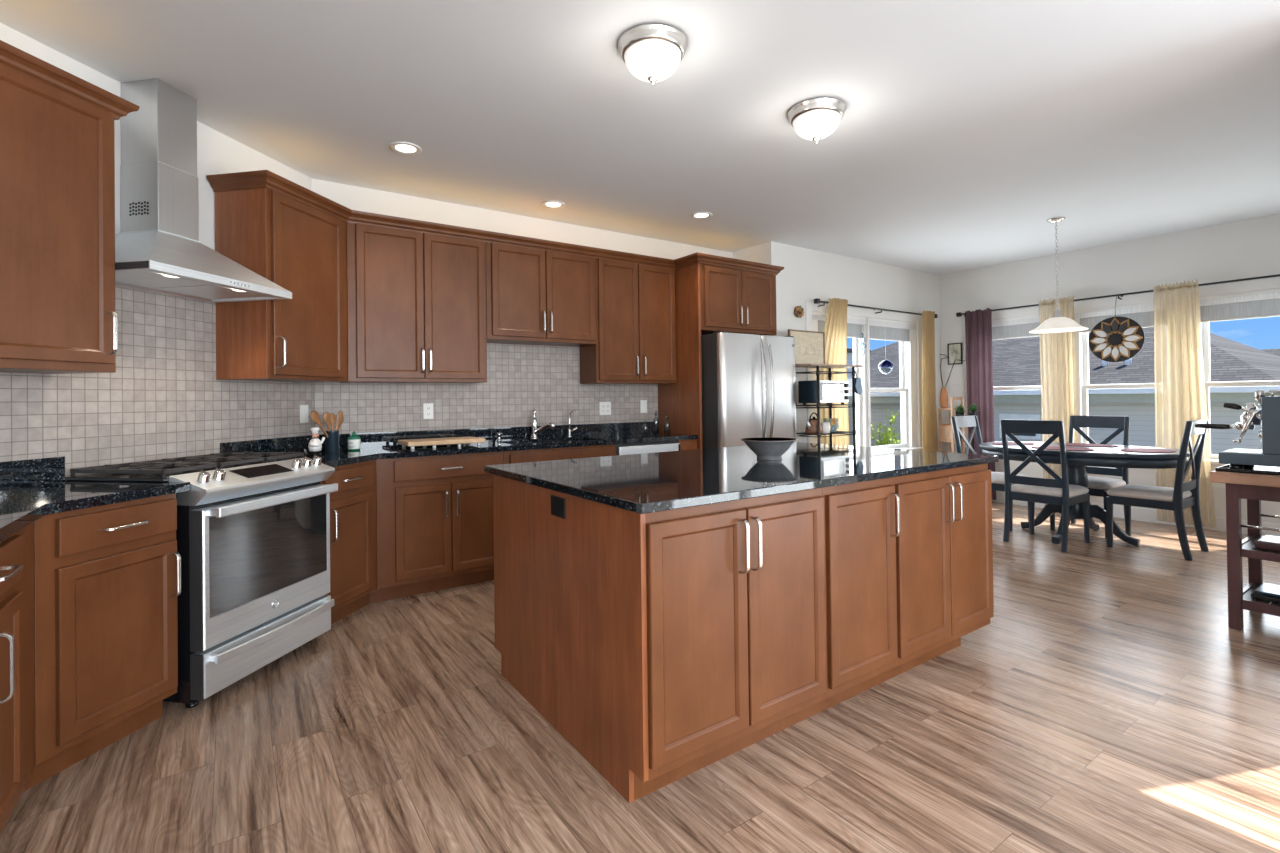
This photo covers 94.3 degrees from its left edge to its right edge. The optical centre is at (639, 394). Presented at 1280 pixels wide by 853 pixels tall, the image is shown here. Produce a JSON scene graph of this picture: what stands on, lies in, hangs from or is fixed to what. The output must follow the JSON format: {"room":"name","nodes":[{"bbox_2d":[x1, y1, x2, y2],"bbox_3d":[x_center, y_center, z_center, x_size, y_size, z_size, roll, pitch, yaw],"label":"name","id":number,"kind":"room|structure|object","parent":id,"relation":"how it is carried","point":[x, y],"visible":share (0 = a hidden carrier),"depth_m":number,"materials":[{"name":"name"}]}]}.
{"room":"kitchen","nodes":[
{"label":"kitchen","id":0,"kind":"room"},
{"bbox_2d":[0,23,311,249],"bbox_3d":[-2.462,-0.073,2.852,0.150,2.752,2.320,-1,0,10],"label":"wall","id":1,"kind":"structure","parent":0,"point":[217,153],"depth_m":3.19,"materials":[{"name":"paint"}]},
{"bbox_2d":[0,457,64,488],"bbox_3d":[-2.470,0.312,2.240,0.020,0.102,0.518,-1,0,10],"label":"backsplash","id":2,"kind":"structure","parent":1,"relation":"attached to","point":[16,473],"depth_m":2.38,"materials":[{"name":"black stone"}]},
{"bbox_2d":[0,40,139,373],"bbox_3d":[-2.348,-0.642,1.993,0.376,1.107,1.026,-1,0,10],"label":"upper cabinet","id":3,"kind":"object","parent":1,"relation":"attached to","point":[58,315],"visible":1,"depth_m":2.20,"materials":[{"name":"brown wood"}]},
{"bbox_2d":[0,285,313,476],"bbox_3d":[-2.381,-0.058,2.851,0.010,0.920,2.248,-1,0,10],"label":"backsplash","id":4,"kind":"structure","parent":1,"relation":"attached to","point":[164,398],"depth_m":2.87,"materials":[{"name":"tile"}]},
{"bbox_2d":[115,78,291,302],"bbox_3d":[-2.154,-0.977,2.817,0.491,0.951,0.762,-1,0,10],"label":"range hood","id":5,"kind":"object","parent":1,"relation":"attached to","point":[158,247],"visible":0.97,"depth_m":2.75,"materials":[{"name":"metal"}]},
{"bbox_2d":[129,201,148,215],"bbox_3d":[-2.310,-0.856,2.739,0.106,0.061,0.002,-1,0,10],"label":"vent grille","id":6,"kind":"object","parent":5,"relation":"attached to","point":[136,208],"depth_m":2.74,"materials":[{"name":"black metal"}]},
{"bbox_2d":[215,188,347,381],"bbox_3d":[-2.067,-0.609,3.519,0.377,1.057,0.649,-1,0,10],"label":"upper cabinet","id":7,"kind":"object","parent":1,"relation":"attached to","point":[301,248],"visible":0.98,"depth_m":3.29,"materials":[{"name":"brown wood"}]},
{"bbox_2d":[206,170,676,269],"bbox_3d":[-1.042,-1.145,4.300,3.397,0.072,0.460,0,-1,-43],"label":"crown molding","id":8,"kind":"structure","parent":7,"relation":"attached to","point":[268,179],"depth_m":3.96,"materials":[{"name":"brown wood"}]},
{"bbox_2d":[300,405,307,422],"bbox_3d":[-2.183,0.129,3.862,0.009,0.116,0.072,-1,0,10],"label":"wall outlet","id":9,"kind":"object","parent":1,"relation":"attached to","point":[303,408],"visible":1,"depth_m":3.85,"materials":[{"name":"white plastic"}]},
{"bbox_2d":[311,178,732,259],"bbox_3d":[-0.606,-0.078,5.142,4.044,2.752,0.150,0,-1,-35],"label":"wall","id":10,"kind":"structure","parent":0,"point":[356,198],"depth_m":4.69,"materials":[{"name":"paint"}]},
{"bbox_2d":[341,223,486,382],"bbox_3d":[-1.566,-0.610,4.172,0.921,1.057,0.346,0,-1,-35],"label":"upper cabinet","id":11,"kind":"object","parent":10,"relation":"attached to","point":[416,301],"visible":0.97,"depth_m":4.04,"materials":[{"name":"brown wood"}]},
{"bbox_2d":[423,403,432,418],"bbox_3d":[-1.558,0.125,4.372,0.072,0.116,0.010,0,-1,-35],"label":"wall outlet","id":12,"kind":"object","parent":10,"relation":"attached to","point":[427,407],"visible":1,"depth_m":4.37,"materials":[{"name":"white plastic"}]},
{"bbox_2d":[314,343,657,434],"bbox_3d":[-1.006,-0.010,4.768,2.840,0.820,0.010,0,-1,-35],"label":"backsplash","id":13,"kind":"structure","parent":10,"relation":"attached to","point":[521,379],"depth_m":4.70,"materials":[{"name":"tile"}]},
{"bbox_2d":[486,243,595,346],"bbox_3d":[-0.808,-0.773,4.697,0.922,0.740,0.346,0,-1,-35],"label":"upper cabinet","id":14,"kind":"object","parent":10,"relation":"attached to","point":[534,296],"visible":0.95,"depth_m":4.56,"materials":[{"name":"brown wood"}]},
{"bbox_2d":[599,402,610,414],"bbox_3d":[-0.305,0.127,5.237,0.118,0.116,0.010,0,-1,-35],"label":"wall outlet","id":15,"kind":"object","parent":10,"relation":"attached to","point":[604,407],"visible":1,"depth_m":5.24,"materials":[{"name":"white plastic"}]},
{"bbox_2d":[579,258,675,383],"bbox_3d":[-0.085,-0.620,5.194,0.826,1.057,0.346,0,-1,-35],"label":"upper cabinet","id":16,"kind":"object","parent":10,"relation":"attached to","point":[636,324],"visible":0.98,"depth_m":5.05,"materials":[{"name":"brown wood"}]},
{"bbox_2d":[0,0,1279,274],"bbox_3d":[2.483,-1.579,1.739,8.880,0.120,9.400,0,-1,-35],"label":"ceiling","id":17,"kind":"structure","parent":0,"point":[966,127],"depth_m":3.05,"materials":[{"name":"paint"}]},
{"bbox_2d":[389,142,421,154],"bbox_3d":[-1.387,-1.454,3.517,0.180,0.006,0.180,0,-1,-35],"label":"recessed light","id":18,"kind":"object","parent":17,"relation":"in","point":[405,148],"visible":1,"depth_m":3.51,"materials":[{"name":"white paint"}]},
{"bbox_2d":[542,200,564,208],"bbox_3d":[-0.664,-1.454,4.559,0.180,0.006,0.180,0,-1,-35],"label":"recessed light","id":19,"kind":"object","parent":17,"relation":"in","point":[553,204],"visible":1,"depth_m":4.55,"materials":[{"name":"white paint"}]},
{"bbox_2d":[618,23,687,83],"bbox_3d":[0.054,-1.397,2.517,0.296,0.172,0.296,0,-1,-35],"label":"ceiling light","id":20,"kind":"object","parent":17,"relation":"attached to","point":[652,52],"visible":1,"depth_m":2.43,"materials":[{"name":"white glass"}]},
{"bbox_2d":[787,97,845,142],"bbox_3d":[0.927,-1.403,3.119,0.296,0.172,0.296,0,-1,-35],"label":"ceiling light","id":21,"kind":"object","parent":17,"relation":"attached to","point":[815,119],"visible":1,"depth_m":3.04,"materials":[{"name":"white glass"}]},
{"bbox_2d":[1029,217,1087,333],"bbox_3d":[3.586,-1.025,5.106,0.420,0.963,0.420,0,-1,-35],"label":"pendant light","id":22,"kind":"object","parent":17,"relation":"hanging from","point":[1057,324],"visible":1,"depth_m":5.08,"materials":[{"name":"white glass"}]},
{"bbox_2d":[0,502,1279,852],"bbox_3d":[2.518,1.292,1.716,8.880,0.120,9.400,0,-1,-35],"label":"floor","id":23,"kind":"structure","parent":0,"point":[1108,701],"depth_m":2.10,"materials":[{"name":"brown wood"}]},
{"bbox_2d":[0,522,34,833],"bbox_3d":[-1.775,0.831,1.206,0.638,0.900,1.324,0,-1,-35],"label":"base cabinet","id":24,"kind":"object","parent":23,"relation":"on","point":[17,691],"visible":0.97,"depth_m":1.69,"materials":[{"name":"brown wood"}]},
{"bbox_2d":[0,457,189,541],"bbox_3d":[-1.749,0.314,1.435,0.982,0.137,2.556,0,-1,-35],"label":"countertop","id":25,"kind":"structure","parent":24,"relation":"on","point":[30,489],"depth_m":2.22,"materials":[{"name":"black stone"}]},
{"bbox_2d":[23,493,180,791],"bbox_3d":[-2.151,0.844,2.185,0.638,0.900,0.479,-1,0,10],"label":"base cabinet","id":26,"kind":"object","parent":23,"relation":"on","point":[107,578],"visible":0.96,"depth_m":2.09,"materials":[{"name":"brown wood"}]},
{"bbox_2d":[65,452,337,707],"bbox_3d":[-1.991,0.803,2.821,0.720,0.988,0.806,-1,0,10],"label":"gas range","id":27,"kind":"object","parent":23,"relation":"on","point":[253,530],"visible":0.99,"depth_m":2.62,"materials":[{"name":"silver metal"}]},
{"bbox_2d":[65,458,290,481],"bbox_3d":[-2.103,0.355,2.845,0.503,0.014,0.806,-1,0,10],"label":"cooktop","id":28,"kind":"object","parent":27,"relation":"in","point":[129,477],"depth_m":2.52,"materials":[{"name":"black metal"}]},
{"bbox_2d":[320,460,376,623],"bbox_3d":[-1.915,0.851,3.467,0.638,0.900,0.517,-1,0,10],"label":"base cabinet","id":29,"kind":"object","parent":23,"relation":"on","point":[353,541],"visible":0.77,"depth_m":3.42,"materials":[{"name":"brown wood"}]},
{"bbox_2d":[369,451,502,602],"bbox_3d":[-1.431,0.850,4.072,0.850,0.900,0.608,0,-1,-35],"label":"base cabinet","id":30,"kind":"object","parent":23,"relation":"on","point":[435,520],"visible":0.94,"depth_m":3.83,"materials":[{"name":"brown wood"}]},
{"bbox_2d":[503,444,615,463],"bbox_3d":[-0.701,0.845,4.576,0.922,0.900,0.608,0,-1,-35],"label":"base cabinet","id":31,"kind":"object","parent":23,"relation":"on","point":[534,455],"visible":0.11,"depth_m":4.34,"materials":[{"name":"brown wood"}]},
{"bbox_2d":[220,421,697,466],"bbox_3d":[-0.947,0.416,4.228,3.336,0.317,0.930,0,-1,-35],"label":"countertop","id":32,"kind":"structure","parent":31,"relation":"on","point":[374,445],"depth_m":4.24,"materials":[{"name":"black stone"}]},
{"bbox_2d":[308,427,324,455],"bbox_3d":[-1.936,0.283,3.564,0.094,0.168,0.089,0,-1,-35],"label":"chef figurine","id":33,"kind":"object","parent":32,"relation":"on","point":[315,445],"visible":0.98,"depth_m":3.55,"materials":[{"name":"white ceramic"}]},
{"bbox_2d":[325,430,338,452],"bbox_3d":[-1.938,0.299,3.740,0.082,0.138,0.082,-1,0,10],"label":"utensil crock","id":34,"kind":"object","parent":32,"relation":"on","point":[332,442],"visible":0.93,"depth_m":3.71,"materials":[{"name":"blue ceramic"}]},
{"bbox_2d":[310,411,327,437],"bbox_3d":[-1.961,0.228,3.675,0.022,0.256,0.194,-1,0,17],"label":"wooden spoon","id":35,"kind":"object","parent":34,"relation":"in","point":[314,415],"visible":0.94,"depth_m":3.62,"materials":[{"name":"brown wood"}]},
{"bbox_2d":[348,431,360,450],"bbox_3d":[-1.877,0.306,3.899,0.076,0.125,0.078,0,-1,-35],"label":"soap bottle","id":36,"kind":"object","parent":32,"relation":"on","point":[354,443],"visible":1,"depth_m":3.87,"materials":[{"name":"green plastic"}]},
{"bbox_2d":[398,436,485,448],"bbox_3d":[-1.385,0.340,4.154,0.525,0.050,0.300,0,-1,-35],"label":"cutting board","id":37,"kind":"object","parent":32,"relation":"on","point":[411,443],"visible":0.99,"depth_m":4.06,"materials":[{"name":"brown wood"}]},
{"bbox_2d":[531,409,555,439],"bbox_3d":[-0.770,0.240,4.717,0.248,0.242,0.060,-1,-1,33],"label":"faucet","id":38,"kind":"object","parent":32,"relation":"on","point":[535,431],"visible":1,"depth_m":4.75,"materials":[{"name":"silver metal"}]},
{"bbox_2d":[616,440,680,455],"bbox_3d":[-0.060,0.842,5.009,0.616,0.895,0.563,0,-1,-35],"label":"dishwasher","id":39,"kind":"object","parent":23,"relation":"on","point":[660,446],"visible":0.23,"depth_m":4.78,"materials":[{"name":"grey metal"}]},
{"bbox_2d":[493,474,826,802],"bbox_3d":[0.023,0.813,2.488,0.846,0.912,1.268,0,-1,-35],"label":"base cabinet","id":40,"kind":"object","parent":23,"relation":"on","point":[662,646],"visible":0.91,"depth_m":2.01,"materials":[{"name":"brown wood"}]},
{"bbox_2d":[551,495,565,518],"bbox_3d":[-0.306,0.421,2.221,0.005,0.076,0.115,0,-1,-35],"label":"outlet plate","id":41,"kind":"object","parent":40,"relation":"attached to","point":[558,502],"depth_m":2.21,"materials":[{"name":"black plastic"}]},
{"bbox_2d":[484,442,998,513],"bbox_3d":[0.527,0.338,2.887,2.173,0.030,1.307,0,-1,-35],"label":"countertop","id":42,"kind":"structure","parent":40,"relation":"on","point":[644,483],"depth_m":2.48,"materials":[{"name":"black stone"}]},
{"bbox_2d":[741,437,797,459],"bbox_3d":[0.641,0.273,2.948,0.277,0.098,0.277,0,-1,-35],"label":"bowl","id":43,"kind":"object","parent":42,"relation":"on","point":[765,448],"visible":1,"depth_m":2.88,"materials":[{"name":"grey ceramic"}]},
{"bbox_2d":[678,439,696,450],"bbox_3d":[0.257,0.838,5.270,0.198,0.900,0.554,0,-1,-35],"label":"filler panel","id":44,"kind":"object","parent":23,"relation":"on","point":[691,444],"visible":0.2,"depth_m":5.05,"materials":[{"name":"brown wood"}]},
{"bbox_2d":[658,252,783,448],"bbox_3d":[0.752,0.046,5.569,1.074,2.477,0.662,0,-1,-35],"label":"tall cabinet","id":45,"kind":"object","parent":23,"relation":"on","point":[713,293],"visible":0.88,"depth_m":5.26,"materials":[{"name":"brown wood"}]},
{"bbox_2d":[701,331,795,448],"bbox_3d":[0.857,0.379,5.457,0.915,1.806,0.880,0,-1,-35],"label":"refrigerator","id":46,"kind":"object","parent":23,"relation":"on","point":[749,380],"visible":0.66,"depth_m":5.08,"materials":[{"name":"grey metal"}]},
{"bbox_2d":[795,364,862,445],"bbox_3d":[1.771,0.499,5.636,0.760,1.546,0.303,0,-1,-35],"label":"wire rack","id":47,"kind":"object","parent":23,"relation":"on","point":[817,366],"visible":0.42,"depth_m":5.57,"materials":[{"name":"black metal"}]},
{"bbox_2d":[788,329,824,364],"bbox_3d":[1.597,-0.439,5.684,0.510,0.333,0.024,0,-1,-35],"label":"picture frame","id":48,"kind":"object","parent":47,"relation":"on","point":[809,345],"visible":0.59,"depth_m":5.69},
{"bbox_2d":[805,412,822,433],"bbox_3d":[1.599,0.265,5.475,0.171,0.194,0.162,-1,0,-2],"label":"kettle","id":49,"kind":"object","parent":47,"relation":"on","point":[811,426],"visible":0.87,"depth_m":5.42,"materials":[{"name":"brown metal"}]},
{"bbox_2d":[798,380,848,404],"bbox_3d":[1.740,-0.014,5.581,0.420,0.224,0.290,0,-1,-35],"label":"toaster oven","id":50,"kind":"object","parent":47,"relation":"on","point":[831,391],"visible":0.96,"depth_m":5.48,"materials":[{"name":"white metal"}]},
{"bbox_2d":[795,371,852,373],"bbox_3d":[1.745,-0.203,5.630,0.531,0.011,0.281,0,-1,-35],"label":"shelf","id":51,"kind":"object","parent":47,"relation":"attached to","point":[810,372],"depth_m":5.56,"materials":[{"name":"black metal"}]},
{"bbox_2d":[796,404,852,407],"bbox_3d":[1.749,0.114,5.627,0.531,0.032,0.281,0,-1,-35],"label":"shelf","id":52,"kind":"object","parent":47,"relation":"attached to","point":[817,405],"depth_m":5.54,"materials":[{"name":"black metal"}]},
{"bbox_2d":[796,431,853,436],"bbox_3d":[1.753,0.377,5.625,0.531,0.032,0.281,0,-1,-35],"label":"shelf","id":53,"kind":"object","parent":47,"relation":"attached to","point":[818,434],"depth_m":5.52,"materials":[{"name":"black metal"}]},
{"bbox_2d":[823,418,838,431],"bbox_3d":[1.820,0.297,5.657,0.141,0.128,0.162,-1,0,19],"label":"pitcher","id":54,"kind":"object","parent":47,"relation":"on","point":[834,424],"visible":0.88,"depth_m":5.60,"materials":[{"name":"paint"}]},
{"bbox_2d":[809,477,899,716],"bbox_3d":[0.566,0.809,2.851,0.460,0.912,1.248,0,-1,-35],"label":"base cabinet","id":55,"kind":"object","parent":23,"relation":"on","point":[860,526],"visible":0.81,"depth_m":2.37,"materials":[{"name":"brown wood"}]},
{"bbox_2d":[879,463,993,683],"bbox_3d":[1.095,0.805,3.216,0.825,0.912,1.248,0,-1,-35],"label":"base cabinet","id":56,"kind":"object","parent":23,"relation":"on","point":[944,549],"visible":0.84,"depth_m":2.71,"materials":[{"name":"brown wood"}]},
{"bbox_2d":[937,397,964,452],"bbox_3d":[3.703,0.647,7.054,0.280,1.225,0.185,0,-1,-35],"label":"stand","id":57,"kind":"object","parent":23,"relation":"on","point":[951,408],"visible":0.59,"depth_m":7.03,"materials":[{"name":"brown wood"}]},
{"bbox_2d":[940,424,962,439],"bbox_3d":[3.700,0.452,7.056,0.260,0.180,0.165,0,-1,-35],"label":"storage box","id":58,"kind":"object","parent":57,"relation":"on","point":[945,428],"visible":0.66,"depth_m":6.99,"materials":[{"name":"brown wood"}]},
{"bbox_2d":[939,354,966,407],"bbox_3d":[3.687,-0.157,6.988,0.292,0.649,0.087,-1,-1,33],"label":"vase","id":59,"kind":"object","parent":57,"relation":"on","point":[943,394],"visible":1,"depth_m":7.01,"materials":[{"name":"ceramic"}]},
{"bbox_2d":[951,415,1029,530],"bbox_3d":[3.413,0.737,5.768,0.464,1.040,0.549,0,-1,-35],"label":"dining chair","id":60,"kind":"object","parent":23,"relation":"on","point":[997,478],"visible":0.29,"depth_m":5.84,"materials":[{"name":"blue paint"}]},
{"bbox_2d":[991,472,1029,484],"bbox_3d":[3.444,0.800,5.722,0.464,0.068,0.440,0,-1,-35],"label":"seat cushion","id":61,"kind":"object","parent":60,"relation":"on","point":[997,478],"depth_m":5.54,"materials":[{"name":"beige fabric"}]},
{"bbox_2d":[1000,419,1089,551],"bbox_3d":[3.406,0.731,4.995,0.549,1.040,0.464,0,-1,-35],"label":"dining chair","id":62,"kind":"object","parent":23,"relation":"on","point":[1058,490],"visible":1,"depth_m":4.87,"materials":[{"name":"blue paint"}]},
{"bbox_2d":[1011,484,1088,496],"bbox_3d":[3.451,0.795,5.025,0.440,0.068,0.464,0,-1,-35],"label":"seat cushion","id":63,"kind":"object","parent":62,"relation":"on","point":[1021,490],"depth_m":4.89,"materials":[{"name":"beige fabric"}]},
{"bbox_2d":[979,441,1189,546],"bbox_3d":[3.798,0.852,5.176,1.000,0.781,1.490,0,-1,-35],"label":"dining table","id":64,"kind":"object","parent":23,"relation":"on","point":[1077,461],"visible":0.61,"depth_m":4.92,"materials":[{"name":"blue paint"}]},
{"bbox_2d":[1031,446,1093,450],"bbox_3d":[3.571,0.460,5.025,0.330,0.006,0.450,0,-1,-35],"label":"placemat","id":65,"kind":"object","parent":64,"relation":"on","point":[1036,447],"visible":0.82,"depth_m":4.97,"materials":[{"name":"fabric"}]},
{"bbox_2d":[1058,443,1118,446],"bbox_3d":[4.015,0.457,5.332,0.330,0.006,0.450,0,-1,-35],"label":"placemat","id":66,"kind":"object","parent":64,"relation":"on","point":[1067,444],"visible":0.87,"depth_m":5.27,"materials":[{"name":"fabric"}]},
{"bbox_2d":[1121,448,1175,452],"bbox_3d":[4.077,0.452,4.767,0.450,0.006,0.330,0,-1,-35],"label":"placemat","id":67,"kind":"object","parent":64,"relation":"on","point":[1140,450],"visible":1,"depth_m":4.73,"materials":[{"name":"fabric"}]},
{"bbox_2d":[1050,415,1129,538],"bbox_3d":[4.098,0.726,5.415,0.549,1.040,0.464,0,-1,-35],"label":"dining chair","id":68,"kind":"object","parent":23,"relation":"on","point":[1097,485],"visible":0.38,"depth_m":5.43,"materials":[{"name":"blue paint"}]},
{"bbox_2d":[1061,476,1125,489],"bbox_3d":[4.054,0.790,5.384,0.440,0.068,0.464,0,-1,-35],"label":"seat cushion","id":69,"kind":"object","parent":68,"relation":"on","point":[1095,482],"depth_m":5.19,"materials":[{"name":"beige fabric"}]},
{"bbox_2d":[1105,419,1208,559],"bbox_3d":[4.123,0.720,4.734,0.464,1.040,0.549,0,-1,-35],"label":"dining chair","id":70,"kind":"object","parent":23,"relation":"on","point":[1178,498],"visible":0.98,"depth_m":4.62,"materials":[{"name":"blue paint"}]},
{"bbox_2d":[1107,484,1191,501],"bbox_3d":[4.093,0.785,4.779,0.464,0.068,0.440,0,-1,-35],"label":"seat cushion","id":71,"kind":"object","parent":70,"relation":"on","point":[1129,492],"depth_m":4.66,"materials":[{"name":"beige fabric"}]},
{"bbox_2d":[1210,470,1279,630],"bbox_3d":[3.413,0.816,3.078,0.675,0.832,0.532,0,-1,-35],"label":"kitchen cart","id":72,"kind":"object","parent":23,"relation":"on","point":[1255,488],"visible":0.85,"depth_m":3.11,"materials":[{"name":"brown wood"}]},
{"bbox_2d":[1215,464,1279,474],"bbox_3d":[3.425,0.391,3.084,0.613,0.018,0.518,0,-1,-35],"label":"tray","id":73,"kind":"object","parent":72,"relation":"on","point":[1268,470],"visible":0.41,"depth_m":3.08,"materials":[{"name":"silver metal"}]},
{"bbox_2d":[1195,390,1279,468],"bbox_3d":[3.325,0.186,3.107,0.310,0.418,0.625,0,-1,-35],"label":"espresso machine","id":74,"kind":"object","parent":73,"relation":"on","point":[1269,413],"visible":0.98,"depth_m":3.08,"materials":[{"name":"silver metal"}]},
{"bbox_2d":[1222,448,1261,453],"bbox_3d":[3.266,0.309,3.194,0.280,0.008,0.147,0,-1,-35],"label":"drip tray","id":75,"kind":"object","parent":74,"relation":"on","point":[1232,451],"depth_m":3.16,"materials":[{"name":"metal"}]},
{"bbox_2d":[1251,583,1279,603],"bbox_3d":[3.347,1.049,3.118,0.240,0.044,0.160,0,-1,-35],"label":"plate","id":76,"kind":"object","parent":72,"relation":"on","point":[1265,592],"visible":1,"depth_m":3.09,"materials":[{"name":"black ceramic"}]},
{"bbox_2d":[1255,535,1279,550],"bbox_3d":[3.351,0.785,3.128,0.220,0.040,0.125,0,-1,-35],"label":"kitchen scale","id":77,"kind":"object","parent":72,"relation":"on","point":[1269,542],"visible":1,"depth_m":3.09,"materials":[{"name":"brown wood"}]},
{"bbox_2d":[733,245,759,262],"bbox_3d":[1.147,-0.093,6.029,0.150,2.752,0.380,0,-1,-35],"label":"wall","id":78,"kind":"structure","parent":0,"point":[752,254],"depth_m":5.96,"materials":[{"name":"paint"}]},
{"bbox_2d":[760,241,941,451],"bbox_3d":[2.542,-0.105,6.670,3.173,2.752,0.150,0,-1,-35],"label":"wall","id":79,"kind":"structure","parent":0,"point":[807,275],"depth_m":6.32,"materials":[{"name":"paint"}]},
{"bbox_2d":[805,302,921,450],"bbox_3d":[2.509,-0.092,6.611,2.130,1.685,0.210,0,-1,-35],"label":"window","id":80,"kind":"structure","parent":79,"relation":"attached to","point":[907,350],"depth_m":6.80,"materials":[{"name":"white paint"}]},
{"bbox_2d":[812,314,915,341],"bbox_3d":[2.512,-0.731,6.601,1.900,0.233,0.050,0,-1,-35],"label":"roller shade","id":81,"kind":"object","parent":79,"relation":"attached to","point":[878,330],"visible":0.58,"depth_m":6.70,"materials":[{"name":"white fabric"}]},
{"bbox_2d":[814,298,937,317],"bbox_3d":[2.649,-0.913,6.593,2.228,0.094,0.119,0,-1,-35],"label":"curtain rod","id":82,"kind":"object","parent":79,"relation":"attached to","point":[816,301],"visible":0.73,"depth_m":6.46,"materials":[{"name":"black metal"}]},
{"bbox_2d":[819,298,849,445],"bbox_3d":[1.978,0.125,6.032,0.480,2.215,0.054,0,-1,-35],"label":"curtain","id":83,"kind":"object","parent":82,"relation":"hanging from","point":[835,328],"visible":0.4,"depth_m":6.05,"materials":[{"name":"beige fabric"}]},
{"bbox_2d":[922,310,937,451],"bbox_3d":[3.422,0.115,7.029,0.340,2.215,0.053,0,-1,-35],"label":"curtain","id":84,"kind":"object","parent":82,"relation":"hanging from","point":[929,411],"visible":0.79,"depth_m":7.02,"materials":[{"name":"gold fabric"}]},
{"bbox_2d":[940,213,1279,523],"bbox_3d":[4.956,-0.142,5.833,0.150,2.752,3.970,0,-1,-35],"label":"wall","id":85,"kind":"structure","parent":0,"point":[1247,248],"depth_m":5.94,"materials":[{"name":"paint"}]},
{"bbox_2d":[947,343,962,364],"bbox_3d":[3.855,-0.493,7.267,0.024,0.259,0.172,0,-1,-35],"label":"picture frame","id":86,"kind":"object","parent":85,"relation":"attached to","point":[955,350],"visible":1,"depth_m":7.26,"materials":[{"name":"beige paper"}]},
{"bbox_2d":[949,344,960,363],"bbox_3d":[3.857,-0.493,7.269,0.012,0.235,0.148,0,-1,-35],"label":"picture","id":87,"kind":"object","parent":86,"relation":"attached to","point":[954,349],"depth_m":7.26},
{"bbox_2d":[956,274,1279,316],"bbox_3d":[4.806,-0.956,5.804,0.119,0.094,3.358,0,-1,-35],"label":"curtain rod","id":88,"kind":"object","parent":85,"relation":"attached to","point":[959,314],"visible":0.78,"depth_m":5.79,"materials":[{"name":"black metal"}]},
{"bbox_2d":[965,308,995,499],"bbox_3d":[3.959,0.113,6.925,0.056,2.205,0.310,0,-1,-35],"label":"curtain","id":89,"kind":"object","parent":88,"relation":"hanging from","point":[978,323],"visible":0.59,"depth_m":6.89,"materials":[{"name":"fabric"}]},
{"bbox_2d":[1039,296,1077,504],"bbox_3d":[4.412,0.092,6.267,0.053,2.225,0.340,0,-1,-35],"label":"curtain","id":90,"kind":"object","parent":88,"relation":"hanging from","point":[1057,350],"visible":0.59,"depth_m":6.28,"materials":[{"name":"beige fabric"}]},
{"bbox_2d":[1088,296,1144,361],"bbox_3d":[4.690,-0.639,5.852,0.073,0.654,0.450,0,-1,-35],"label":"hanging decoration","id":91,"kind":"object","parent":88,"relation":"hanging from","point":[1113,339],"visible":1,"depth_m":5.83,"materials":[{"name":"black metal"}]},
{"bbox_2d":[1153,280,1215,527],"bbox_3d":[4.980,0.078,5.444,0.052,2.225,0.415,0,-1,-35],"label":"curtain","id":92,"kind":"object","parent":88,"relation":"hanging from","point":[1180,396],"visible":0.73,"depth_m":5.46,"materials":[{"name":"beige fabric"}]},
{"bbox_2d":[963,278,1279,470],"bbox_3d":[4.837,-0.126,5.951,0.210,1.685,3.110,0,-1,-35],"label":"window","id":93,"kind":"structure","parent":85,"relation":"in","point":[1226,290],"depth_m":5.95,"materials":[{"name":"white paint"}]},
{"bbox_2d":[992,317,1038,339],"bbox_3d":[4.266,-0.737,6.741,0.050,0.208,0.482,0,-1,-35],"label":"roller shade","id":94,"kind":"object","parent":93,"relation":"attached to","point":[1020,328],"depth_m":6.74,"materials":[{"name":"white fabric"}]},
{"bbox_2d":[1074,305,1153,332],"bbox_3d":[4.780,-0.749,5.997,0.050,0.208,0.651,0,-1,-35],"label":"roller shade","id":95,"kind":"object","parent":93,"relation":"attached to","point":[1143,315],"depth_m":5.93,"materials":[{"name":"white fabric"}]},
{"bbox_2d":[1199,292,1279,322],"bbox_3d":[5.295,-0.761,5.251,0.050,0.208,0.504,0,-1,-35],"label":"roller shade","id":96,"kind":"object","parent":93,"relation":"attached to","point":[1261,305],"depth_m":5.23,"materials":[{"name":"white fabric"}]},
{"bbox_2d":[992,492,1279,536],"bbox_3d":[4.818,1.177,5.899,0.016,0.120,3.670,0,-1,-35],"label":"baseboard","id":97,"kind":"structure","parent":85,"relation":"attached to","point":[1141,514],"depth_m":5.75,"materials":[{"name":"white paint"}]},
{"label":"outside","id":98,"kind":"structure","parent":0,"visible":0},
{"bbox_3d":[25.010,2.173,23.292,52.400,0.300,90.000,0,-1,-35],"label":"ground","id":99,"kind":"structure","parent":98,"visible":0},
{"bbox_2d":[847,348,870,445],"bbox_3d":[2.891,0.630,13.557,3.350,3.180,3.150,0,-1,-35],"label":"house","id":100,"kind":"structure","parent":99,"relation":"on","point":[849,350],"depth_m":13.02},
{"bbox_2d":[871,409,900,445],"bbox_3d":[3.886,1.207,9.423,0.946,1.946,0.664,0,-1,-35],"label":"shrub","id":101,"kind":"object","parent":99,"relation":"on","point":[887,436],"visible":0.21,"depth_m":9.41,"materials":[{"name":"green plant"}]},
{"bbox_2d":[870,327,1279,453],"bbox_3d":[9.988,0.175,15.830,9.380,3.950,11.320,0,-1,-35],"label":"house","id":102,"kind":"structure","parent":99,"relation":"on","point":[1016,361],"depth_m":11.05,"materials":[{"name":"grey"}]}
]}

